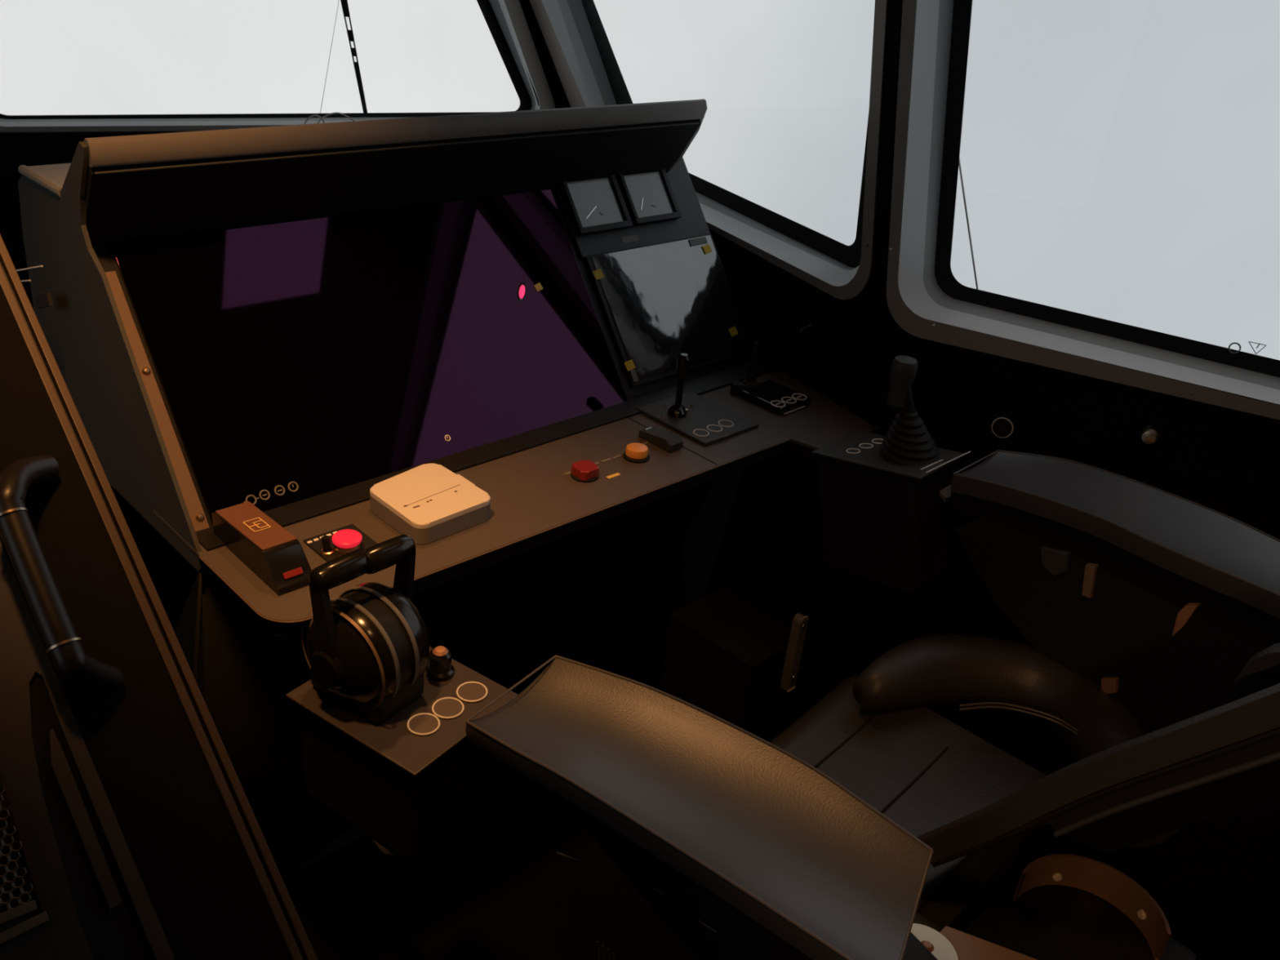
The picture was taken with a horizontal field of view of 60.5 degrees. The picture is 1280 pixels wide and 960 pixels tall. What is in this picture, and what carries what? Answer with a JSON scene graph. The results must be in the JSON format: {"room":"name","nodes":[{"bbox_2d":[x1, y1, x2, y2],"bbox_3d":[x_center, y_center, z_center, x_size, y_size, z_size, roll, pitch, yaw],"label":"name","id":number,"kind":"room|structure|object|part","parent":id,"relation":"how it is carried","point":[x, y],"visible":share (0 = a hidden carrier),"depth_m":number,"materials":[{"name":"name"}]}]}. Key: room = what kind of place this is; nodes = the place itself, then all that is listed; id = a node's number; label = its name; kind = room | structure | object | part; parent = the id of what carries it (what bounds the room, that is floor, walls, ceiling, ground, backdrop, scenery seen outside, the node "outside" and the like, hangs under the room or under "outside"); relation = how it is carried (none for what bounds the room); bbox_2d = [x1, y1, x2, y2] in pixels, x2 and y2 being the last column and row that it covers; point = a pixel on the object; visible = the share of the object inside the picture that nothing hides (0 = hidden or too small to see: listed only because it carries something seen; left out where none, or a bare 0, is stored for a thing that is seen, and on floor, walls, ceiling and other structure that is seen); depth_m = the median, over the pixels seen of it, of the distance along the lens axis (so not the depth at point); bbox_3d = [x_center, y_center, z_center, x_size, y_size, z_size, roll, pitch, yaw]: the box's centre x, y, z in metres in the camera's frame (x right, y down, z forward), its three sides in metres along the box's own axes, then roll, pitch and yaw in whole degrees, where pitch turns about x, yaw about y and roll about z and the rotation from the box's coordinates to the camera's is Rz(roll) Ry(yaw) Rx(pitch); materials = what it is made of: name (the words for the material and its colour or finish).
{"room":"control cabin","nodes":[
{"label":"control cabin","id":0,"kind":"room"},
{"bbox_2d":[0,173,34,311],"bbox_3d":[-1.778,0.015,1.855,3.777,1.007,0.050,-13,33,-31],"label":"wall","id":1,"kind":"structure","parent":0,"point":[11,224],"depth_m":2.01,"materials":[{"name":"black"}]},
{"bbox_2d":[0,0,563,174],"bbox_3d":[-2.027,-1.349,1.788,3.805,1.417,1.419,-13,33,-31],"label":"wall","id":2,"kind":"structure","parent":0,"point":[16,149],"depth_m":2.02,"materials":[{"name":"black metal"}]},
{"bbox_2d":[0,0,555,133],"bbox_3d":[-0.867,-1.218,2.363,1.237,0.771,0.772,-13,33,-31],"label":"window","id":3,"kind":"structure","parent":2,"relation":"in","point":[505,20],"depth_m":2.33,"materials":[{"name":"brown metal"}]},
{"bbox_2d":[340,0,367,112],"bbox_3d":[-0.655,-0.992,2.512,0.018,0.356,0.361,-8,31,-24],"label":"windscreen wiper","id":4,"kind":"object","parent":3,"relation":"attached to","point":[344,2],"visible":0.72,"depth_m":2.50,"materials":[{"name":"black metal"}]},
{"bbox_3d":[-0.653,-0.991,2.513,0.003,0.354,0.360,-7,31,-23],"label":"rail","id":5,"kind":"part","parent":4,"relation":"part of","materials":[{"name":"black metal"}]},
{"bbox_2d":[283,674,696,959],"bbox_3d":[-0.149,1.046,1.373,4.000,0.050,4.360,-20,38,-40],"label":"floor","id":6,"kind":"structure","parent":0,"point":[500,887],"depth_m":1.90,"materials":[{"name":"black"}]},
{"bbox_2d":[0,234,317,959],"bbox_3d":[-0.642,0.496,0.907,0.586,1.260,0.772,-20,38,-40],"label":"door","id":7,"kind":"structure","parent":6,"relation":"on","point":[144,838],"depth_m":0.88,"materials":[{"name":"black metal"}]},
{"bbox_2d":[0,772,51,944],"bbox_3d":[-0.482,0.269,0.799,0.064,0.095,0.106,-20,38,-40],"label":"speaker grille","id":8,"kind":"object","parent":7,"relation":"attached to","point":[16,900],"visible":1,"depth_m":0.81,"materials":[{"name":"black metal"}]},
{"bbox_3d":[-0.476,0.078,0.886,0.060,0.157,0.177,-15,34,-34],"label":"grab rail","id":9,"kind":"part","parent":7,"relation":"part of","materials":[{"name":"black metal"}]},
{"bbox_3d":[-0.675,0.153,0.727,0.490,0.427,0.474,-20,38,-40],"label":"taupe panel","id":10,"kind":"part","parent":7,"relation":"part of","materials":[{"name":"grey"}]},
{"bbox_2d":[16,98,879,879],"bbox_3d":[-0.235,0.045,1.859,1.161,1.241,0.962,-20,38,-40],"label":"control console","id":11,"kind":"object","parent":6,"relation":"on","point":[613,575],"depth_m":1.65,"materials":[{"name":"grey"}]},
{"bbox_3d":[-0.820,-0.269,1.483,0.006,0.075,0.119,-20,38,-40],"label":"wall bracket","id":12,"kind":"part","parent":11,"relation":"part of","materials":[{"name":"metal"}]},
{"bbox_3d":[-0.800,-0.240,1.473,0.005,0.038,0.056,-20,38,-40],"label":"plate","id":13,"kind":"part","parent":11,"relation":"part of","materials":[{"name":"grey"}]},
{"bbox_3d":[-0.728,-0.048,1.511,0.006,0.837,0.529,-20,38,-40],"label":"cheek panel","id":14,"kind":"part","parent":11,"relation":"part of","materials":[{"name":"grey"}]},
{"bbox_2d":[211,501,311,595],"bbox_3d":[-0.468,0.078,1.359,0.048,0.046,0.168,-20,38,-40],"label":"control box","id":15,"kind":"object","parent":11,"relation":"on","point":[277,557],"visible":0.98,"depth_m":1.33,"materials":[{"name":"black plastic"}]},
{"bbox_2d":[302,114,324,124],"bbox_3d":[-0.537,-0.578,1.804,0.046,0.043,0.003,-20,38,-40],"label":"cable loop","id":16,"kind":"object","parent":11,"relation":"attached to","point":[308,117],"visible":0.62,"depth_m":1.79,"materials":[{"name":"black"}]},
{"bbox_2d":[317,112,355,123],"bbox_3d":[-0.505,-0.587,1.834,0.091,0.052,0.003,-20,38,-40],"label":"cable loop","id":17,"kind":"object","parent":11,"relation":"attached to","point":[323,117],"visible":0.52,"depth_m":1.82,"materials":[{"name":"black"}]},
{"bbox_2d":[302,524,377,561],"bbox_3d":[-0.380,0.074,1.406,0.072,0.025,0.077,-20,38,-40],"label":"panel","id":18,"kind":"object","parent":11,"relation":"on","point":[331,544],"visible":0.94,"depth_m":1.39,"materials":[{"name":"black plastic"}]},
{"bbox_2d":[27,155,683,186],"bbox_3d":[-0.380,-0.518,1.803,1.111,0.056,0.190,-20,38,-40],"label":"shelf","id":19,"kind":"object","parent":11,"relation":"attached to","point":[54,175],"depth_m":1.45,"materials":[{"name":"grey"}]},
{"bbox_2d":[109,187,627,524],"bbox_3d":[-0.361,-0.247,1.653,0.737,0.378,0.282,-20,38,-40],"label":"monitor","id":20,"kind":"object","parent":11,"relation":"on","point":[294,360],"visible":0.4,"depth_m":1.60,"materials":[{"name":"black glass"}]},
{"bbox_2d":[517,282,526,302],"bbox_3d":[-0.194,-0.309,1.803,0.012,0.025,0.029,11,28,10],"label":"indicator light","id":21,"kind":"object","parent":20,"relation":"attached to","point":[522,290],"visible":1,"depth_m":1.80,"materials":[{"name":"red"}]},
{"bbox_2d":[533,282,543,292],"bbox_3d":[-0.169,-0.321,1.825,0.008,0.012,0.016,24,33,30],"label":"tab","id":22,"kind":"object","parent":20,"relation":"attached to","point":[538,286],"visible":1,"depth_m":1.82,"materials":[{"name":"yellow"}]},
{"bbox_2d":[83,99,706,169],"bbox_3d":[-0.303,-0.511,1.676,1.062,0.106,0.106,-20,38,-40],"label":"hood","id":23,"kind":"object","parent":11,"relation":"attached to","point":[615,136],"depth_m":1.62,"materials":[{"name":"grey plastic"}]},
{"bbox_2d":[369,463,490,544],"bbox_3d":[-0.288,0.029,1.501,0.129,0.031,0.140,-20,38,-40],"label":"router","id":24,"kind":"object","parent":11,"relation":"on","point":[426,503],"visible":1,"depth_m":1.48,"materials":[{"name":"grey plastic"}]},
{"bbox_3d":[-0.102,0.054,1.531,0.939,0.003,0.182,-12,33,-30],"label":"edge trim","id":25,"kind":"part","parent":11,"relation":"part of","materials":[{"name":"brown"}]},
{"bbox_3d":[-0.082,-0.013,1.639,0.042,0.017,0.042,-20,38,-40],"label":"push button","id":26,"kind":"part","parent":11,"relation":"part of","materials":[{"name":"red plastic"}]},
{"bbox_2d":[559,174,632,236],"bbox_3d":[-0.081,-0.493,1.938,0.124,0.100,0.080,-20,38,-40],"label":"gauge","id":27,"kind":"object","parent":11,"relation":"on","point":[596,206],"visible":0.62,"depth_m":1.93,"materials":[{"name":"black plastic"}]},
{"bbox_3d":[-0.082,-0.493,1.940,0.116,0.091,0.072,-20,38,-40],"label":"dial glass","id":28,"kind":"part","parent":27,"relation":"part of","materials":[{"name":"grey"}]},
{"bbox_3d":[-0.052,-0.030,1.694,0.020,0.001,0.006,-20,38,-40],"label":"label plate","id":29,"kind":"part","parent":11,"relation":"part of","materials":[{"name":"grey"}]},
{"bbox_3d":[-0.048,-0.033,1.700,0.012,0.001,0.184,28,35,35],"label":"desk label strip","id":30,"kind":"part","parent":11,"relation":"part of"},
{"bbox_2d":[605,472,620,479],"bbox_3d":[-0.040,-0.006,1.651,0.024,0.001,0.007,-20,38,-40],"label":"label","id":31,"kind":"object","parent":11,"relation":"on","point":[616,474],"visible":1,"depth_m":1.65,"materials":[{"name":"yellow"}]},
{"bbox_3d":[-0.036,-0.036,1.708,0.019,0.001,0.007,-20,38,-40],"label":"label plate","id":32,"kind":"part","parent":11,"relation":"part of","materials":[{"name":"grey"}]},
{"bbox_3d":[-0.014,-0.512,2.009,0.330,0.145,0.112,-20,38,-40],"label":"gauge plate","id":33,"kind":"part","parent":11,"relation":"part of","materials":[{"name":"grey"}]},
{"bbox_3d":[-0.005,-0.044,1.710,0.042,0.018,0.042,-20,38,-40],"label":"push button","id":34,"kind":"part","parent":11,"relation":"part of","materials":[{"name":"orange plastic"}]},
{"bbox_2d":[616,168,681,226],"bbox_3d":[0.013,-0.531,2.023,0.117,0.102,0.082,-20,38,-40],"label":"gauge","id":35,"kind":"object","parent":11,"relation":"on","point":[649,197],"visible":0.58,"depth_m":2.02,"materials":[{"name":"black plastic"}]},
{"bbox_3d":[0.011,-0.531,2.025,0.109,0.093,0.074,-20,38,-40],"label":"dial glass","id":36,"kind":"part","parent":35,"relation":"part of","materials":[{"name":"grey"}]},
{"bbox_2d":[638,426,683,452],"bbox_3d":[0.034,-0.069,1.764,0.030,0.020,0.071,-20,38,-40],"label":"switch cover","id":37,"kind":"object","parent":11,"relation":"on","point":[669,442],"visible":1,"depth_m":1.75,"materials":[{"name":"grey plastic"}]},
{"bbox_2d":[583,234,752,387],"bbox_3d":[0.059,-0.316,2.012,0.326,0.196,0.150,-20,38,-40],"label":"display","id":38,"kind":"object","parent":11,"relation":"on","point":[660,303],"visible":1,"depth_m":2.00,"materials":[{"name":"black glass"}]},
{"bbox_2d":[636,353,759,446],"bbox_3d":[0.103,-0.153,1.835,0.134,0.114,0.163,-20,38,-40],"label":"joystick","id":39,"kind":"object","parent":11,"relation":"on","point":[694,416],"visible":1,"depth_m":1.84,"materials":[{"name":"grey"}]},
{"bbox_3d":[0.069,-0.165,1.831,0.022,0.096,0.022,-20,38,-40],"label":"lever","id":40,"kind":"part","parent":39,"relation":"part of","materials":[{"name":"black"}]},
{"bbox_3d":[0.097,-0.106,1.861,0.134,0.006,0.162,-20,38,-40],"label":"plate","id":41,"kind":"part","parent":39,"relation":"part of","materials":[{"name":"grey"}]},
{"bbox_3d":[0.138,0.460,1.945,0.135,0.500,0.184,-20,38,-40],"label":"pedestal door","id":42,"kind":"part","parent":11,"relation":"part of","materials":[{"name":"black"}]},
{"bbox_2d":[729,381,744,395],"bbox_3d":[0.176,-0.166,1.974,0.026,0.020,0.026,-20,38,-40],"label":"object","id":43,"kind":"object","parent":11,"relation":"on","point":[735,386],"visible":0.95,"depth_m":1.97,"materials":[{"name":"black plastic"}]},
{"bbox_2d":[742,342,759,389],"bbox_3d":[0.202,-0.199,1.958,0.028,0.099,0.028,-20,38,-40],"label":"lever","id":44,"kind":"object","parent":11,"relation":"on","point":[750,382],"visible":0.87,"depth_m":1.95,"materials":[{"name":"grey plastic"}]},
{"bbox_3d":[0.203,-0.210,1.952,0.018,0.075,0.018,-20,38,-40],"label":"stem","id":45,"kind":"part","parent":44,"relation":"part of","materials":[{"name":"black metal"}]},
{"bbox_2d":[739,380,810,414],"bbox_3d":[0.242,-0.147,1.957,0.089,0.015,0.102,-20,38,-40],"label":"panel","id":46,"kind":"object","parent":11,"relation":"on","point":[772,396],"visible":1,"depth_m":1.95,"materials":[{"name":"black plastic"}]},
{"bbox_3d":[0.253,0.281,1.792,0.020,0.150,0.018,-20,38,-40],"label":"pull handle","id":47,"kind":"part","parent":11,"relation":"part of","materials":[{"name":"metal"}]},
{"bbox_2d":[371,449,1279,959],"bbox_3d":[0.338,0.412,1.305,1.198,1.220,0.910,-5,30,-21],"label":"chair","id":48,"kind":"object","parent":6,"relation":"on","point":[875,825],"visible":1,"depth_m":1.27,"materials":[{"name":"grey leather"}]},
{"bbox_2d":[285,647,518,865],"bbox_3d":[-0.273,0.306,1.271,0.197,0.153,0.168,22,32,27],"label":"pod","id":49,"kind":"object","parent":48,"relation":"attached to","point":[409,780],"visible":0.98,"depth_m":1.21,"materials":[{"name":"grey metal"}]},
{"bbox_2d":[301,533,430,723],"bbox_3d":[-0.297,0.157,1.194,0.129,0.183,0.126,22,32,28],"label":"lever","id":50,"kind":"object","parent":49,"relation":"on","point":[368,646],"visible":1,"depth_m":1.16,"materials":[{"name":"black"}]},
{"bbox_3d":[-0.328,0.144,1.139,0.034,0.079,0.011,22,32,27],"label":"lever","id":51,"kind":"part","parent":50,"relation":"part of","materials":[{"name":"black plastic"}]},
{"bbox_3d":[-0.263,0.109,1.218,0.026,0.079,0.014,22,32,27],"label":"lever","id":52,"kind":"part","parent":50,"relation":"part of","materials":[{"name":"black plastic"}]},
{"bbox_3d":[-0.266,0.243,1.238,0.197,0.004,0.168,22,32,27],"label":"plate","id":53,"kind":"part","parent":49,"relation":"part of","materials":[{"name":"grey"}]},
{"bbox_2d":[426,645,453,681],"bbox_3d":[-0.231,0.209,1.267,0.032,0.036,0.032,-20,38,-40],"label":"control knob","id":54,"kind":"object","parent":49,"relation":"on","point":[440,668],"visible":0.98,"depth_m":1.26,"materials":[{"name":"black plastic"}]},
{"bbox_3d":[0.058,0.347,1.108,0.500,0.065,0.160,25,33,31],"label":"armrest","id":55,"kind":"part","parent":48,"relation":"part of","materials":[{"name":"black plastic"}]},
{"bbox_3d":[0.056,0.318,1.082,0.222,0.050,0.517,-20,38,-40],"label":"armrest","id":56,"kind":"part","parent":48,"relation":"part of","materials":[{"name":"grey leather"}]},
{"bbox_2d":[812,430,970,593],"bbox_3d":[0.394,0.045,1.768,0.219,0.232,0.145,28,35,35],"label":"pod","id":57,"kind":"object","parent":48,"relation":"attached to","point":[882,522],"visible":0.92,"depth_m":1.71,"materials":[{"name":"grey"}]},
{"bbox_3d":[0.390,-0.042,1.729,0.144,0.038,0.196,-20,38,-40],"label":"plate","id":58,"kind":"part","parent":57,"relation":"part of","materials":[{"name":"grey"}]},
{"bbox_2d":[880,355,941,466],"bbox_3d":[0.427,-0.104,1.679,0.096,0.159,0.100,-20,38,-40],"label":"joystick","id":59,"kind":"object","parent":57,"relation":"on","point":[908,441],"visible":0.99,"depth_m":1.67,"materials":[{"name":"black rubber"}]},
{"bbox_3d":[0.396,-0.147,1.667,0.038,0.079,0.038,-20,38,-40],"label":"knob","id":60,"kind":"part","parent":59,"relation":"part of","materials":[{"name":"grey plastic"}]},
{"bbox_3d":[0.299,0.456,1.461,0.350,0.110,0.420,27,34,34],"label":"seat","id":61,"kind":"part","parent":48,"relation":"part of","materials":[{"name":"grey leather"}]},
{"bbox_3d":[0.310,0.457,1.039,0.158,0.007,0.080,3,28,-6],"label":"hinge plate","id":62,"kind":"part","parent":48,"relation":"part of","materials":[{"name":"brown"}]},
{"bbox_3d":[0.376,0.560,1.441,0.500,0.040,0.380,-20,38,-40],"label":"seat frame","id":63,"kind":"part","parent":48,"relation":"part of","materials":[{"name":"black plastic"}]},
{"bbox_3d":[0.625,0.244,1.124,0.415,0.700,0.529,-20,38,-40],"label":"backrest","id":64,"kind":"part","parent":48,"relation":"part of","materials":[{"name":"grey leather"}]},
{"bbox_3d":[0.697,0.065,1.526,0.198,0.050,0.491,-20,38,-40],"label":"armrest","id":65,"kind":"part","parent":48,"relation":"part of","materials":[{"name":"grey leather"}]},
{"bbox_3d":[0.693,0.098,1.543,0.176,0.065,0.490,-20,38,-40],"label":"armrest","id":66,"kind":"part","parent":48,"relation":"part of","materials":[{"name":"black leather"}]},
{"bbox_3d":[0.745,0.217,1.301,0.030,0.074,0.046,-20,38,-40],"label":"recline lever","id":67,"kind":"part","parent":48,"relation":"part of","materials":[{"name":"grey plastic"}]},
{"bbox_2d":[527,0,901,728],"bbox_3d":[-0.180,-1.000,2.575,0.012,2.420,2.650,-12,33,-30],"label":"wall","id":68,"kind":"structure","parent":0,"point":[766,556],"depth_m":2.11,"materials":[{"name":"black metal"}]},
{"bbox_2d":[529,0,888,299],"bbox_3d":[-0.034,-1.115,2.346,0.077,0.938,1.848,-12,33,-30],"label":"window","id":69,"kind":"structure","parent":68,"relation":"in","point":[573,31],"depth_m":2.14,"materials":[{"name":"brown metal"}]},
{"bbox_2d":[800,323,817,332],"bbox_3d":[0.306,-0.276,1.991,0.020,0.022,0.024,-12,33,-30],"label":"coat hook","id":70,"kind":"object","parent":68,"relation":"attached to","point":[816,324],"visible":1,"depth_m":1.98,"materials":[{"name":"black metal"}]},
{"bbox_2d":[852,0,1279,959],"bbox_3d":[1.574,-0.074,1.191,3.130,2.414,0.195,20,31,25],"label":"wall","id":71,"kind":"structure","parent":0,"point":[1218,894],"depth_m":1.81,"materials":[{"name":"black"}]},
{"bbox_2d":[991,417,1013,438],"bbox_3d":[0.591,-0.085,1.792,0.035,0.035,0.006,21,31,25],"label":"wall socket ring","id":72,"kind":"object","parent":71,"relation":"attached to","point":[1002,427],"visible":1,"depth_m":1.79,"materials":[{"name":"white"}]},
{"bbox_2d":[886,0,1279,419],"bbox_3d":[1.191,-0.690,1.245,1.836,1.472,0.185,20,31,25],"label":"window","id":73,"kind":"structure","parent":71,"relation":"in","point":[924,297],"depth_m":1.74,"materials":[{"name":"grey metal"}]},
{"bbox_3d":[0.903,-0.196,1.635,0.047,0.024,0.003,20,31,25],"label":"glass marking","id":74,"kind":"part","parent":73,"relation":"part of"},
{"bbox_2d":[1140,425,1160,444],"bbox_3d":[0.775,-0.067,1.669,0.026,0.027,0.031,20,31,25],"label":"stud","id":75,"kind":"object","parent":71,"relation":"attached to","point":[1149,435],"visible":1,"depth_m":1.66,"materials":[{"name":"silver metal"}]},
{"label":"outside","id":76,"kind":"structure","parent":0,"visible":0},
{"bbox_2d":[320,0,339,113],"bbox_3d":[-1.069,-1.450,3.777,0.003,0.390,0.454,4,28,-5],"label":"stay","id":77,"kind":"object","parent":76,"point":[339,0],"visible":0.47,"depth_m":3.78,"materials":[{"name":"white"}]},
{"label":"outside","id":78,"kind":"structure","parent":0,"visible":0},
{"bbox_2d":[958,157,978,289],"bbox_3d":[0.618,-0.481,2.068,0.120,0.275,0.004,27,34,34],"label":"rigging line","id":79,"kind":"object","parent":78,"point":[959,165],"visible":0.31,"depth_m":2.07,"materials":[{"name":"black metal"}]}
]}

